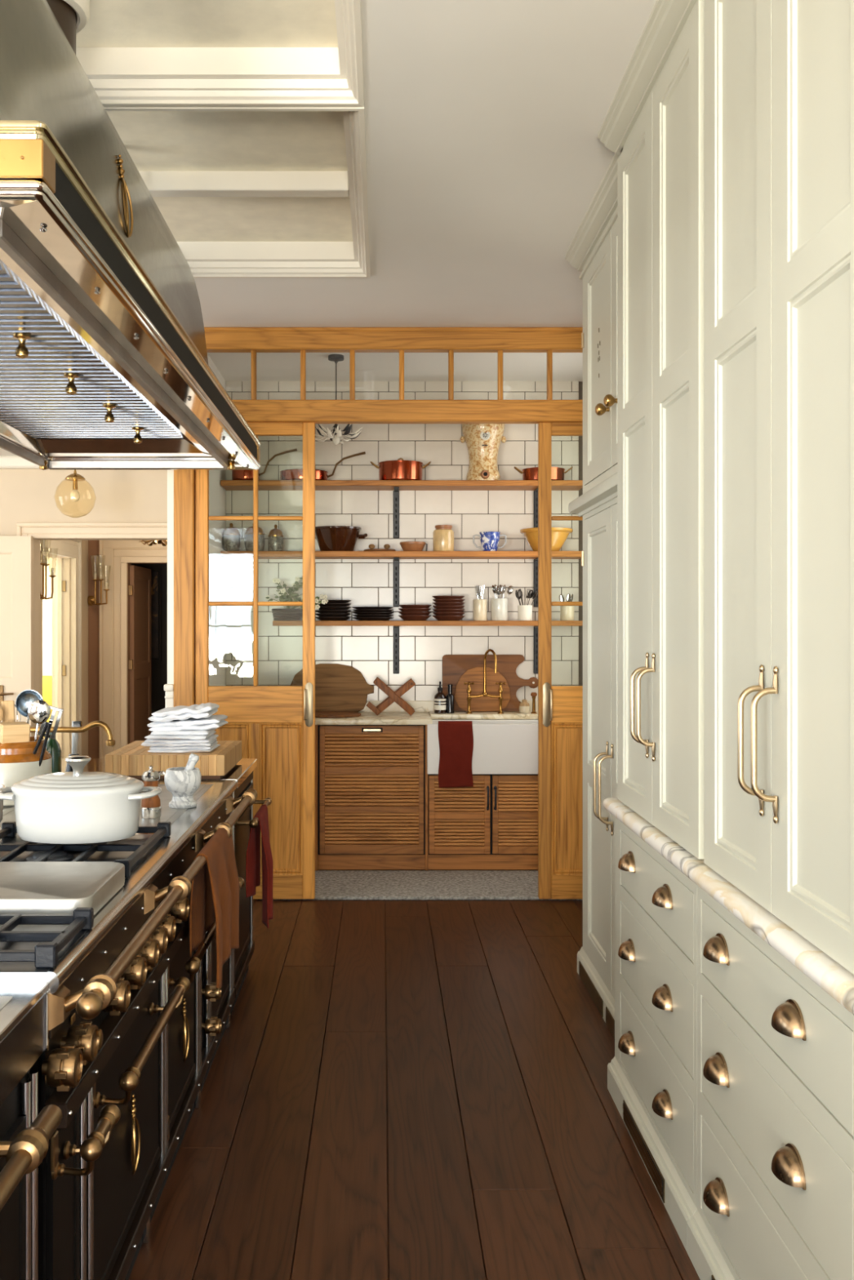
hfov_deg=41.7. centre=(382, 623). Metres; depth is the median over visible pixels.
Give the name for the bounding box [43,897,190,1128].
control panel
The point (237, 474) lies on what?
copper pan
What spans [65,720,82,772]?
brush
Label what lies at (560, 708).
door
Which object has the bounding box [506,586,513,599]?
spoon
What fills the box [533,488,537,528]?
shelf bracket
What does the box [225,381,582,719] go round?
wall
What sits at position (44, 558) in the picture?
wall sconce
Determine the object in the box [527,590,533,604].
spoon
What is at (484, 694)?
tap
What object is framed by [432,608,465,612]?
shallow bowl
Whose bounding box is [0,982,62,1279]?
base cabinet
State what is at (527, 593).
fork
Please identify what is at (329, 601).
dinner plate
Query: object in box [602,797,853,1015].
countertop
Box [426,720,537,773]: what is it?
sink
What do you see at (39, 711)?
spoon bowl
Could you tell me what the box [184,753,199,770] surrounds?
pestle
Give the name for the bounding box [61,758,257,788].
countertop
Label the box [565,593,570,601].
spoon
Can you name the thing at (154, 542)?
chandelier
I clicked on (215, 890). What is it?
towel
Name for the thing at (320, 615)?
dinner plate
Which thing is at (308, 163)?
ceiling
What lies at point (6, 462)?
trim
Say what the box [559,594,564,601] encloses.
spoon
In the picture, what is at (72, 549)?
door frame
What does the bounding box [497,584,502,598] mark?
spoon
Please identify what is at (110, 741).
tap
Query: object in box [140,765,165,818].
pepper mill
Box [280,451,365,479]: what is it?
saute pan
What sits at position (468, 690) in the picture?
tap
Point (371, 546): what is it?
board
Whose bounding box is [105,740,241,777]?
chopping block
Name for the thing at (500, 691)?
tap
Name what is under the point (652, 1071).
base cabinet
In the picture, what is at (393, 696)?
trivet
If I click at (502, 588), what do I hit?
spoon
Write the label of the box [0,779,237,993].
countertop
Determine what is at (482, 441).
urn
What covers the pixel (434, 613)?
shallow bowl
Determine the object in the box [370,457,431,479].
casserole
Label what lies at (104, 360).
extractor hood
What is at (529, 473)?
casserole
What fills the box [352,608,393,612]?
dinner plate
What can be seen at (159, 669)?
wall
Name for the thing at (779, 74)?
tall cabinet
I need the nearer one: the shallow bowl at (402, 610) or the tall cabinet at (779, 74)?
the tall cabinet at (779, 74)
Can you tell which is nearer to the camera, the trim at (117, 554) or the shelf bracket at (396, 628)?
the shelf bracket at (396, 628)
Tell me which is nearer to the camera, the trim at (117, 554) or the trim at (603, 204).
the trim at (603, 204)
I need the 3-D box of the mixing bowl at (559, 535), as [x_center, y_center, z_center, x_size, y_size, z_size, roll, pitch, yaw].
[1.020,-0.518,6.980,0.328,0.140,0.328,0,0,0]
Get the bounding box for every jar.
[0,736,52,806]
[222,523,239,551]
[244,524,264,551]
[267,524,283,551]
[432,524,453,551]
[473,599,486,620]
[491,598,507,620]
[517,604,532,620]
[560,605,573,620]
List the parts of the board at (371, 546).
wooden knob, wooden knob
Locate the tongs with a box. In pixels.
[32,721,51,766]
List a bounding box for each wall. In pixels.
[0,469,167,737]
[40,540,88,755]
[42,557,52,675]
[88,540,167,758]
[131,564,167,732]
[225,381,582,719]
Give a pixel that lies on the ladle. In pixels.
(24, 699)
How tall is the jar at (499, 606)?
0.138 m
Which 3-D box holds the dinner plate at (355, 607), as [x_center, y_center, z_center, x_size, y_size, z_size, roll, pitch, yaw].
[-0.062,-0.096,6.999,0.260,0.021,0.260,0,0,0]
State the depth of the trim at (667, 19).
3.04 m
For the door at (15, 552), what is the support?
in the wall at (26, 495)
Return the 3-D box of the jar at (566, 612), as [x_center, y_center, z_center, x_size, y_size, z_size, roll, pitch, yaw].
[1.150,-0.068,6.980,0.086,0.095,0.086,0,0,0]
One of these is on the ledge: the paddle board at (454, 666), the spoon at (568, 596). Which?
the paddle board at (454, 666)
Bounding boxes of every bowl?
[27,699,50,724]
[315,525,367,551]
[398,604,431,608]
[398,608,431,612]
[398,611,431,615]
[398,615,431,620]
[400,541,426,551]
[431,595,464,599]
[432,599,465,602]
[432,602,465,605]
[432,605,465,608]
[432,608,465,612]
[432,612,465,615]
[432,615,465,620]
[520,527,573,551]
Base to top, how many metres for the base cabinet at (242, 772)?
0.881 m
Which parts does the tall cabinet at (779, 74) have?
door, bow handle, bow handle, door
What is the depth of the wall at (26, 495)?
8.00 m
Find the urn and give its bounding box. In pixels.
[460,423,506,479]
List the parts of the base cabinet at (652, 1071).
cup pull, cup pull, cup pull, drawer, drawer, drawer, cup pull, cup pull, cup pull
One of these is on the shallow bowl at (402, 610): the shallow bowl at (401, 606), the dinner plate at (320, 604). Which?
the shallow bowl at (401, 606)
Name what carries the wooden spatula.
in the jar at (18, 762)
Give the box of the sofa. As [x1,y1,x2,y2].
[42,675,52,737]
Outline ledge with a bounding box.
[428,711,537,719]
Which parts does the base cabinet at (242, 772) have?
panel, rail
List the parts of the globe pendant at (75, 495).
bulb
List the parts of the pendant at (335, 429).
cord, bulb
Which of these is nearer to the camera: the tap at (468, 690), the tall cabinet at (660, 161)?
the tall cabinet at (660, 161)
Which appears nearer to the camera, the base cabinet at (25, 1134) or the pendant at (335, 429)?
the base cabinet at (25, 1134)
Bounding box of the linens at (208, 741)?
[141,733,218,746]
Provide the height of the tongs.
0.254 m
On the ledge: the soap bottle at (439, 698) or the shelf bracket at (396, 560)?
the soap bottle at (439, 698)
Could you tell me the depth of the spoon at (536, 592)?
6.96 m
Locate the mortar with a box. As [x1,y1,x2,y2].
[164,766,201,808]
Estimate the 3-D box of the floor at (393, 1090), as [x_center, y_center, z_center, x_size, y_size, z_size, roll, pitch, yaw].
[-2.075,1.510,5.400,7.050,0.121,17.200,0,0,0]
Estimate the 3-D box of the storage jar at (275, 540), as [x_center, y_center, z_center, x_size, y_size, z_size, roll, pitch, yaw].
[-0.667,-0.536,7.000,0.096,0.174,0.096,0,0,0]
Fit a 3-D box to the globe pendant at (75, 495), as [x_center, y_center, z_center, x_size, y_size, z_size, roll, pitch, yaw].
[-1.920,-0.926,7.000,0.255,0.528,0.255,0,0,0]
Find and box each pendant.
[53,469,96,518]
[315,354,363,444]
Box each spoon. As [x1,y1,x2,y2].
[0,706,3,722]
[27,699,50,741]
[493,584,497,598]
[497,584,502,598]
[500,586,504,598]
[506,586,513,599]
[517,589,522,604]
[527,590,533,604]
[531,591,537,604]
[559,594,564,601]
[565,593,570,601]
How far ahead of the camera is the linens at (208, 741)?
4.18 m
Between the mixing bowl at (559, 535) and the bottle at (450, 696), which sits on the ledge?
the bottle at (450, 696)
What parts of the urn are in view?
spout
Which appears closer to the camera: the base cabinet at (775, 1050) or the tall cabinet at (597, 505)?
the base cabinet at (775, 1050)
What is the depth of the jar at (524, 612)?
6.94 m
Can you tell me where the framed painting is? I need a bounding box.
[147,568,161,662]
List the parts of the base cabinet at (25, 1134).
lid, panel, corner trim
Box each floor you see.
[128,870,699,1279]
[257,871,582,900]
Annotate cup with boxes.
[472,531,506,551]
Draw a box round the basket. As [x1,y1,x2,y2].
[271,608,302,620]
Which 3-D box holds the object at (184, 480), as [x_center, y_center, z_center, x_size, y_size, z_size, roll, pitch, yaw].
[-1.038,-0.048,5.885,0.105,2.996,0.090,0,0,0]
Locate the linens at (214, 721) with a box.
[147,714,228,731]
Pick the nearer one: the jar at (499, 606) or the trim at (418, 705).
the jar at (499, 606)
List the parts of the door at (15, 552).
lever handle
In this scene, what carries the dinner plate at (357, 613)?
on the dinner plate at (356, 615)
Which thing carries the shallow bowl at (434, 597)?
on the shallow bowl at (434, 600)
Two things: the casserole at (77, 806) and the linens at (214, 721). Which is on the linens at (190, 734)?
the linens at (214, 721)
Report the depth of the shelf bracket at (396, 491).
7.12 m
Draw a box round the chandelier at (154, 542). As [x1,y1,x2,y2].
[139,540,167,546]
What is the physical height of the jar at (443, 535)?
0.166 m
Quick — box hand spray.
[530,692,537,713]
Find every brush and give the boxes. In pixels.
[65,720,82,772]
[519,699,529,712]
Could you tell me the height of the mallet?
0.248 m
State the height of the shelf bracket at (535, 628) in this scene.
0.304 m
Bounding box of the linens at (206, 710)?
[148,702,219,723]
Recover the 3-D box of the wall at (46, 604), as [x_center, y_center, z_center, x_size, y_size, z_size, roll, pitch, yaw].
[-4.330,0.130,11.125,2.540,2.640,5.950,0,0,0]
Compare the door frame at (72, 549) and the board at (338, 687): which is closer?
the board at (338, 687)
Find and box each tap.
[30,720,115,746]
[463,648,505,713]
[463,681,474,713]
[495,681,505,713]
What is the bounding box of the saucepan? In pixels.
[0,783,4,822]
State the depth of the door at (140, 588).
11.38 m
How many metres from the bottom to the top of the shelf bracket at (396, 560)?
0.304 m
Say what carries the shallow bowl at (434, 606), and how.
on the shallow bowl at (434, 610)
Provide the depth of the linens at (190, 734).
4.17 m
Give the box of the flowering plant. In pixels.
[266,576,328,620]
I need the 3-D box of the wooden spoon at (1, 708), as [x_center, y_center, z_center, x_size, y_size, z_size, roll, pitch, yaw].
[-1.236,0.406,3.582,0.047,0.302,0.020,0,0,-9]
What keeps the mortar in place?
on the range cooker
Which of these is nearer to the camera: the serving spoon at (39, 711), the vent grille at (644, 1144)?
the vent grille at (644, 1144)
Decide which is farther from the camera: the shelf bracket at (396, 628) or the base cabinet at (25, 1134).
the shelf bracket at (396, 628)
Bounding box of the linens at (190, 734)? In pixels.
[144,728,217,739]
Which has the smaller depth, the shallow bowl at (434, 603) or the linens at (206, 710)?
the linens at (206, 710)
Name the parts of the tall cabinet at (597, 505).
door, door, frame, bow handle, knob, bow handle, knob, door, door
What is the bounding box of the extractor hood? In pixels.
[0,0,261,470]
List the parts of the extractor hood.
filter knob, filter knob, filter knob, filter knob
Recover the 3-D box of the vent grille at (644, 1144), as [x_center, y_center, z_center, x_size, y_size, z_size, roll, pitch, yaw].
[0.701,1.413,3.022,0.004,0.059,0.470,0,0,0]
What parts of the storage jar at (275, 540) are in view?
lid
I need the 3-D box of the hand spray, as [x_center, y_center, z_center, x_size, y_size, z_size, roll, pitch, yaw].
[0.931,0.486,6.900,0.040,0.131,0.039,0,0,0]
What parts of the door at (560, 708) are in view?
pull plate, pull handle, rail, panel, lock rail, rail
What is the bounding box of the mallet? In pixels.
[0,721,31,743]
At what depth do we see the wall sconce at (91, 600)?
10.88 m
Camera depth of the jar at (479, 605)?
6.94 m
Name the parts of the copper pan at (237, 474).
long handle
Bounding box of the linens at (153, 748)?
[147,741,220,752]
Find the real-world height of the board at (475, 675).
0.280 m
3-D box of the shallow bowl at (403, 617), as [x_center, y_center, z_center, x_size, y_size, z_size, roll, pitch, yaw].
[0.201,-0.037,6.998,0.206,0.033,0.206,0,0,0]
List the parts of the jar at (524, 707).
brush handle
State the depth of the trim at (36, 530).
7.97 m
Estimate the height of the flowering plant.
0.280 m
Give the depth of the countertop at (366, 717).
6.55 m
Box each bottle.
[46,732,61,773]
[434,681,445,713]
[445,684,453,713]
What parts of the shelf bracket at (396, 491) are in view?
arm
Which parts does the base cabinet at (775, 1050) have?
cup pull, cup pull, cup pull, drawer, drawer, drawer, cup pull, cup pull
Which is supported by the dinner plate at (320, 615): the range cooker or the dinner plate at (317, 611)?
the dinner plate at (317, 611)
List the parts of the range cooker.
burner, simmer plate, control knob, oven door, control knob, door handle, burner knob, control knob, oven door, control knob, control panel, door handle, control knob, control knob, control knob, rail, control knob, oven door, door handle, control knob, control knob, oven door, door handle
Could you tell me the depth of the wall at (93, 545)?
11.00 m
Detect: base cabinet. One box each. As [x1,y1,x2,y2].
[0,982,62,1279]
[61,758,271,1016]
[315,724,425,871]
[425,724,537,871]
[607,817,697,1251]
[686,885,853,1279]
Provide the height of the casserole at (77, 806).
0.202 m
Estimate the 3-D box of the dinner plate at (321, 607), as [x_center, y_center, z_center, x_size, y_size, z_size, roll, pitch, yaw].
[-0.310,-0.095,7.000,0.232,0.024,0.232,0,0,0]
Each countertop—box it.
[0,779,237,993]
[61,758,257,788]
[315,711,432,724]
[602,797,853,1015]
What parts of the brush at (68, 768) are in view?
brush handle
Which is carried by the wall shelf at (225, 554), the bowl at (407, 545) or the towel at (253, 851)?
the bowl at (407, 545)
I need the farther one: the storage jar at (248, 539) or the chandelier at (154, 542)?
the chandelier at (154, 542)
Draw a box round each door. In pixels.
[0,536,32,736]
[128,564,151,743]
[195,422,315,899]
[537,422,582,899]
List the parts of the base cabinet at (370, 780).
panel, slot pull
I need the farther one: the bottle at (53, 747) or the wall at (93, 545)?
the wall at (93, 545)
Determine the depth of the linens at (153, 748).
4.18 m
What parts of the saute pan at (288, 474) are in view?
long handle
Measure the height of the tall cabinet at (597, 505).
2.950 m
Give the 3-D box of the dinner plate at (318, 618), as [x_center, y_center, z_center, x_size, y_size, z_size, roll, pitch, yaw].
[-0.310,-0.033,7.001,0.232,0.024,0.232,0,0,0]
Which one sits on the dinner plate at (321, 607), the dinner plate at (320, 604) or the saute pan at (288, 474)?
the dinner plate at (320, 604)
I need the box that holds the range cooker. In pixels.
[0,779,257,1279]
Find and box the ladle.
[15,689,43,724]
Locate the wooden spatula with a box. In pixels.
[1,700,15,722]
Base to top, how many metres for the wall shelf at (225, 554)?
0.035 m
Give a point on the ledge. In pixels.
(457, 714)
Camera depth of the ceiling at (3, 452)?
7.82 m
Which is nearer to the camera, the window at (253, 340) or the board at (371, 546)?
the window at (253, 340)
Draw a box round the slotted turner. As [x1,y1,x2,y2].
[38,705,63,738]
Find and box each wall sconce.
[40,541,57,599]
[87,556,111,605]
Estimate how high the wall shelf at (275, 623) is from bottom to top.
0.032 m
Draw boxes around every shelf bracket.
[393,486,399,537]
[393,557,399,607]
[393,626,399,673]
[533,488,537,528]
[533,557,537,607]
[533,626,537,673]
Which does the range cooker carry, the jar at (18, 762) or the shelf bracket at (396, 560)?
the jar at (18, 762)
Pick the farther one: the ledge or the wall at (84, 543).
the wall at (84, 543)
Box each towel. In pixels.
[189,822,239,987]
[245,804,273,928]
[437,720,473,787]
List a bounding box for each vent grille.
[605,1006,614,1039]
[622,1099,664,1203]
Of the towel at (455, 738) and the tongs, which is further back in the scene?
the towel at (455, 738)
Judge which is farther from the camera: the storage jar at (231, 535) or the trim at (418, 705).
the trim at (418, 705)
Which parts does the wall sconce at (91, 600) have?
arm, arm, arm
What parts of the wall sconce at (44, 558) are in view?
arm, arm, arm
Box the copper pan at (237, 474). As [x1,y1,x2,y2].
[231,448,297,479]
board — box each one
[289,663,373,712]
[315,711,360,718]
[364,543,395,551]
[442,654,537,711]
[454,666,510,711]
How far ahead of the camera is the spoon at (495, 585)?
6.96 m
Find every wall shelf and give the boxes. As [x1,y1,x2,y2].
[220,480,582,490]
[220,551,581,559]
[272,620,582,626]
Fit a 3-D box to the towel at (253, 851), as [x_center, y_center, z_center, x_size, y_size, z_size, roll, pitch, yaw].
[-0.476,0.950,4.381,0.092,0.444,0.283,0,0,0]
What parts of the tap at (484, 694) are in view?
spout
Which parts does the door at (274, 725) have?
panel, lock rail, rail, rail, panel, pull handle, pull plate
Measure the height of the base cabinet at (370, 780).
0.858 m
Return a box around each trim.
[0,456,39,469]
[16,522,167,736]
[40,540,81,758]
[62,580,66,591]
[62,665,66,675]
[99,540,167,758]
[164,469,173,707]
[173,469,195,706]
[359,700,537,711]
[564,155,619,279]
[597,0,696,155]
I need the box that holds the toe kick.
[578,960,603,1017]
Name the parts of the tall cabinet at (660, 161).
door, bow handle, bow handle, frame, door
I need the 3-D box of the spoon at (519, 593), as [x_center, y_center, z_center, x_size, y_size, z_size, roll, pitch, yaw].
[0.865,-0.121,6.965,0.065,0.190,0.015,0,0,-31]
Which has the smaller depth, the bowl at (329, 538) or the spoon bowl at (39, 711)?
the spoon bowl at (39, 711)
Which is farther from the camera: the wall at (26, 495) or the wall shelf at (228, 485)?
the wall at (26, 495)
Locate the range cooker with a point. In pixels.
(137, 1024)
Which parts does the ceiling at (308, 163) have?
panel, moulding, panel, moulding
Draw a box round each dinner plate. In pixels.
[315,609,351,613]
[315,613,351,617]
[315,617,351,620]
[317,603,351,606]
[318,606,351,609]
[320,600,351,603]
[352,606,392,609]
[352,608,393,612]
[352,612,394,614]
[352,614,393,617]
[352,617,393,620]
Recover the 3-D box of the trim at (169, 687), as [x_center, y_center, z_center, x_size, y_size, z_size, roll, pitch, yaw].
[-1.115,-0.048,5.885,0.054,2.996,0.090,0,0,0]
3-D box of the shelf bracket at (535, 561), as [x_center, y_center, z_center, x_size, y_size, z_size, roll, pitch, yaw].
[0.980,-0.260,7.030,0.040,0.304,0.201,0,0,0]
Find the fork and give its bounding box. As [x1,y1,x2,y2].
[525,589,530,604]
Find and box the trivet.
[366,676,415,715]
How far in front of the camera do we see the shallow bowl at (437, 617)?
6.93 m
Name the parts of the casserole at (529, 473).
lid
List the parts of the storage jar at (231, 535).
lid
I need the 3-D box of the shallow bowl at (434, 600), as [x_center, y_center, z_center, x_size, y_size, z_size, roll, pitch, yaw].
[0.413,-0.139,7.000,0.204,0.031,0.204,0,0,0]
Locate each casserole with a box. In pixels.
[0,755,161,844]
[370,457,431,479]
[514,466,573,479]
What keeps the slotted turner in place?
in the jar at (18, 762)
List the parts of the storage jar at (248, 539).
lid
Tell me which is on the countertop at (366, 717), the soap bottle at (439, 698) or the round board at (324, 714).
the round board at (324, 714)
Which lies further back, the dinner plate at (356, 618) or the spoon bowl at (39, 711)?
the dinner plate at (356, 618)
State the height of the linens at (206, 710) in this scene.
0.066 m
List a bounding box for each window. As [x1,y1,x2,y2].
[204,327,582,423]
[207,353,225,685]
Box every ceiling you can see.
[0,448,17,456]
[76,0,656,381]
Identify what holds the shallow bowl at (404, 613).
on the shallow bowl at (403, 617)
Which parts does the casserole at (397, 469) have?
lid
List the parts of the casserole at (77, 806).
handle, lid, lid knob, handle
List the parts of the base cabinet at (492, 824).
panel, door, door handle, door handle, door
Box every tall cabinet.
[568,207,617,1039]
[617,0,703,858]
[703,0,853,974]

